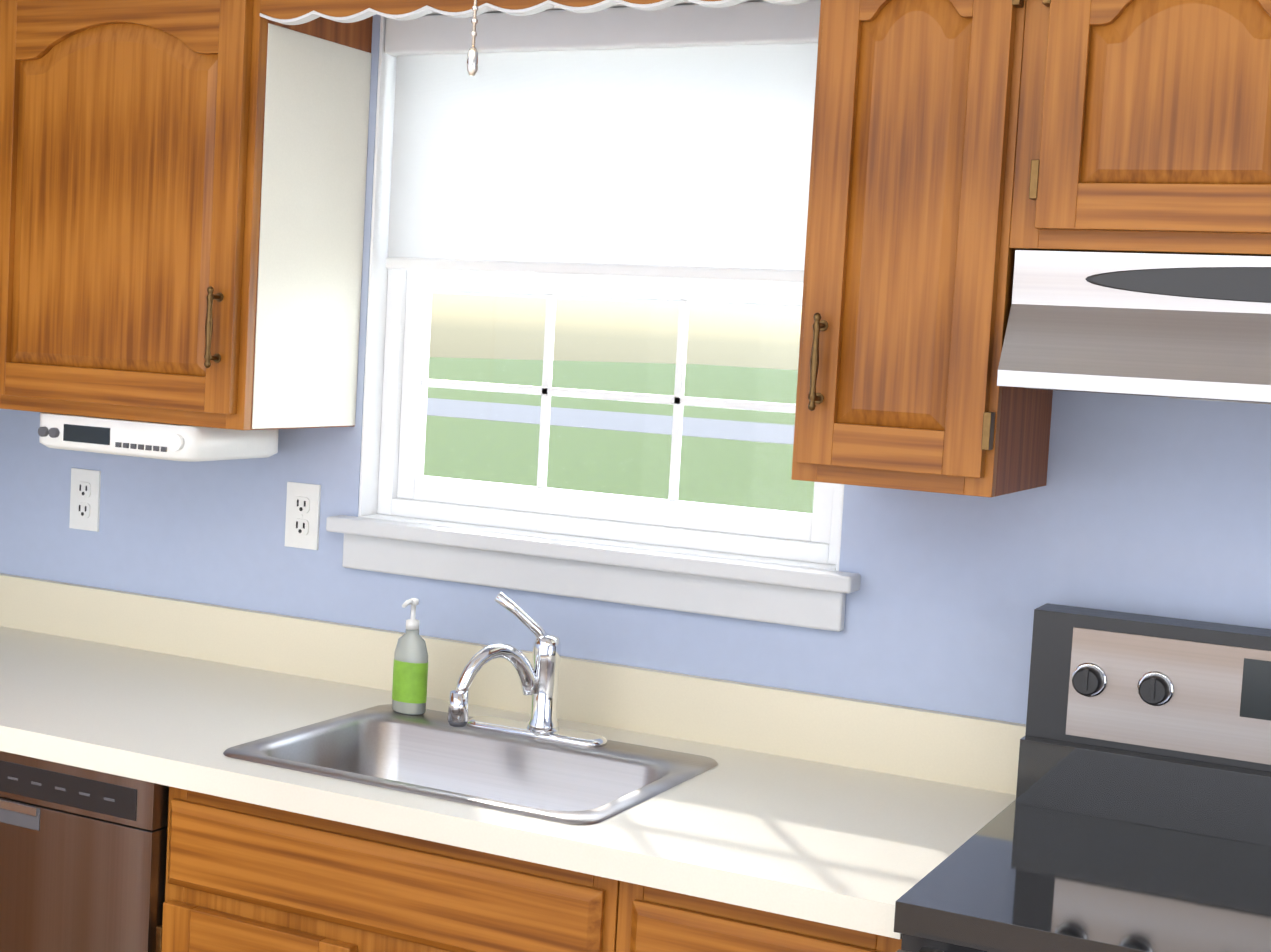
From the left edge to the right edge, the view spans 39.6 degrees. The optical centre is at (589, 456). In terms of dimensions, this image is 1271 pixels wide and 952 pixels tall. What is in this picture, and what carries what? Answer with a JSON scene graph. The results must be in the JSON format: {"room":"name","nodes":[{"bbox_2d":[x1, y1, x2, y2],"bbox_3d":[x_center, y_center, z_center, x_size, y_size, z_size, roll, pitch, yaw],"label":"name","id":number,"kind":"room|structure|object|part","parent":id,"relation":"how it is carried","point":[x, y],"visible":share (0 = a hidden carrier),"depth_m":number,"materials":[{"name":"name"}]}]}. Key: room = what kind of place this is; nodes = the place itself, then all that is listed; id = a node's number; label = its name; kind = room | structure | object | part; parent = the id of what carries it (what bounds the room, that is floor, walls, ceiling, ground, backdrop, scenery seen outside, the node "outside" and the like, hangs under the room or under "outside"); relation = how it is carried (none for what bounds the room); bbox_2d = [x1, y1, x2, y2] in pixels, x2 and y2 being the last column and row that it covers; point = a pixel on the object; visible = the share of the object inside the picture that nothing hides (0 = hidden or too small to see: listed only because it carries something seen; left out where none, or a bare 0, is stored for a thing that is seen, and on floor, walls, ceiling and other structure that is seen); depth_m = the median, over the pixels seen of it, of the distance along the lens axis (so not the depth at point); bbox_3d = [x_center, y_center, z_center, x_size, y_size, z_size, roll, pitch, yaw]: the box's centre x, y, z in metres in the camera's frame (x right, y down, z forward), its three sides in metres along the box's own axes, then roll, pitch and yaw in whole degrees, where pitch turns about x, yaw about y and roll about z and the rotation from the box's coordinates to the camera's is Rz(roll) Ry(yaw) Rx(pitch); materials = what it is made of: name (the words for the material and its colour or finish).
{"room":"kitchen","nodes":[
{"label":"kitchen","id":0,"kind":"room"},
{"bbox_2d":[0,14,1270,723],"bbox_3d":[0.141,0.140,2.874,3.810,2.420,0.150,5,4,27],"label":"wall","id":1,"kind":"structure","parent":0,"point":[1150,506],"depth_m":2.65,"materials":[{"name":"blue paint"}]},
{"bbox_2d":[69,468,100,531],"bbox_3d":[-0.959,0.081,3.350,0.070,0.115,0.009,5,4,27],"label":"electrical outlet","id":2,"kind":"object","parent":1,"relation":"attached to","point":[85,499],"visible":1,"depth_m":3.35,"materials":[{"name":"white plastic"}]},
{"bbox_2d":[0,0,387,429],"bbox_3d":[-0.743,-0.439,3.015,0.612,0.740,0.369,5,4,27],"label":"upper cabinet","id":3,"kind":"object","parent":1,"relation":"attached to","point":[182,198],"depth_m":2.87,"materials":[{"name":"brown wood"}]},
{"bbox_2d":[38,412,278,461],"bbox_3d":[-0.737,-0.037,3.017,0.341,0.058,0.258,5,4,27],"label":"radio","id":4,"kind":"object","parent":3,"relation":"attached to","point":[165,441],"visible":0.96,"depth_m":2.91,"materials":[{"name":"white plastic"}]},
{"bbox_2d":[284,482,320,549],"bbox_3d":[-0.508,0.104,3.118,0.070,0.115,0.009,5,4,27],"label":"electrical outlet","id":5,"kind":"object","parent":1,"relation":"attached to","point":[302,522],"visible":1,"depth_m":3.11,"materials":[{"name":"white plastic"}]},
{"bbox_2d":[326,0,860,631],"bbox_3d":[0.031,-0.251,2.889,0.950,0.955,0.194,5,4,27],"label":"window","id":6,"kind":"structure","parent":1,"relation":"in","point":[396,484],"depth_m":2.92,"materials":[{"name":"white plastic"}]},
{"bbox_3d":[-0.015,0.182,2.875,0.950,0.089,0.095,5,4,27],"label":"window stool apron","id":7,"kind":"part","parent":6,"relation":"part of","materials":[{"name":"white wood"}]},
{"bbox_2d":[384,0,820,282],"bbox_3d":[0.033,-0.505,2.850,0.864,0.426,0.046,5,4,27],"label":"window blind","id":8,"kind":"object","parent":6,"relation":"attached to","point":[744,23],"visible":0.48,"depth_m":2.83,"materials":[{"name":"white fabric"}]},
{"bbox_2d":[388,43,817,269],"bbox_3d":[0.032,-0.483,2.852,0.840,0.346,0.002,5,4,27],"label":"window shade","id":9,"kind":"object","parent":8,"relation":"hanging from","point":[688,156],"visible":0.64,"depth_m":2.85,"materials":[{"name":"white fabric"}]},
{"bbox_2d":[791,0,1059,496],"bbox_3d":[0.492,-0.331,2.406,0.310,0.740,0.325,5,4,27],"label":"upper cabinet","id":10,"kind":"object","parent":1,"relation":"attached to","point":[932,135],"depth_m":2.27,"materials":[{"name":"brown wood"}]},
{"bbox_2d":[1044,0,1270,255],"bbox_3d":[0.808,-0.462,2.237,0.457,0.423,0.325,5,4,27],"label":"upper cabinet","id":11,"kind":"object","parent":1,"relation":"attached to","point":[1161,109],"depth_m":2.13,"materials":[{"name":"brown wood"}]},
{"bbox_2d":[997,250,1270,403],"bbox_3d":[0.927,-0.149,2.175,0.760,0.175,0.341,5,4,27],"label":"range hood","id":12,"kind":"object","parent":11,"relation":"attached to","point":[1188,326],"visible":1,"depth_m":2.15,"materials":[{"name":"silver metal"}]},
{"bbox_3d":[-0.232,1.551,0.128,5.870,0.060,5.470,5,4,27],"label":"floor","id":13,"kind":"structure","parent":0,"visible":0},
{"bbox_2d":[0,751,168,951],"bbox_3d":[-0.770,0.864,2.927,0.583,0.870,0.583,5,4,27],"label":"dishwasher","id":14,"kind":"object","parent":13,"relation":"on","point":[83,854],"visible":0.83,"depth_m":2.58,"materials":[{"name":"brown metal"}]},
{"bbox_2d":[155,786,194,951],"bbox_3d":[-0.798,0.861,2.929,0.777,0.874,0.660,5,4,27],"label":"base cabinet","id":15,"kind":"object","parent":13,"relation":"on","point":[174,933],"depth_m":2.50,"materials":[{"name":"brown wood"}]},
{"bbox_2d":[191,792,642,951],"bbox_3d":[-0.162,0.915,2.635,0.755,0.874,0.603,5,4,27],"label":"base cabinet","id":16,"kind":"object","parent":13,"relation":"on","point":[241,876],"depth_m":2.35,"materials":[{"name":"brown wood"}]},
{"bbox_2d":[639,886,901,951],"bbox_3d":[0.276,0.954,2.411,0.436,0.874,0.603,5,4,27],"label":"base cabinet","id":17,"kind":"object","parent":13,"relation":"on","point":[672,921],"depth_m":2.12,"materials":[{"name":"brown wood"}]},
{"bbox_2d":[0,573,1025,938],"bbox_3d":[-0.555,0.373,2.808,2.370,0.138,0.618,5,4,27],"label":"countertop","id":18,"kind":"structure","parent":17,"relation":"on","point":[846,813],"depth_m":2.37,"materials":[{"name":"beige laminate"}]},
{"bbox_2d":[223,704,717,824],"bbox_3d":[-0.172,0.513,2.586,0.605,0.154,0.445,5,4,27],"label":"sink","id":19,"kind":"object","parent":18,"relation":"in","point":[432,753],"visible":0.38,"depth_m":2.68,"materials":[{"name":"silver metal"}]},
{"bbox_2d":[392,598,427,714],"bbox_3d":[-0.290,0.319,2.835,0.061,0.186,0.051,5,4,27],"label":"soap dispenser","id":20,"kind":"object","parent":19,"relation":"on","point":[410,679],"visible":1,"depth_m":2.83,"materials":[{"name":"white plastic"}]},
{"bbox_2d":[447,592,606,747],"bbox_3d":[-0.108,0.322,2.673,0.240,0.222,0.188,5,4,27],"label":"faucet","id":21,"kind":"object","parent":19,"relation":"on","point":[539,679],"visible":0.98,"depth_m":2.71,"materials":[{"name":"silver metal"}]},
{"bbox_2d":[894,603,1270,951],"bbox_3d":[0.790,0.844,2.071,0.755,1.196,0.670,5,4,27],"label":"range","id":22,"kind":"object","parent":13,"relation":"on","point":[1134,815],"visible":1,"depth_m":2.30,"materials":[{"name":"grey metal"}]},
{"bbox_3d":[-0.100,-0.919,-0.040,5.870,0.060,5.470,5,4,27],"label":"ceiling","id":23,"kind":"structure","parent":0,"visible":0},
{"bbox_2d":[467,0,477,75],"bbox_3d":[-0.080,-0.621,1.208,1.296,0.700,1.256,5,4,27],"label":"pull chain","id":24,"kind":"object","parent":23,"relation":"hanging from","point":[472,62],"visible":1,"depth_m":1.26,"materials":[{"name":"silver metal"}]},
{"label":"outside","id":25,"kind":"structure","parent":0,"visible":0},
{"bbox_2d":[424,357,813,513],"bbox_3d":[30.714,-0.907,66.131,120.000,0.112,139.400,5,4,27],"label":"ground","id":26,"kind":"structure","parent":25,"point":[614,441],"depth_m":35.13,"materials":[{"name":"green plant"}]}
]}

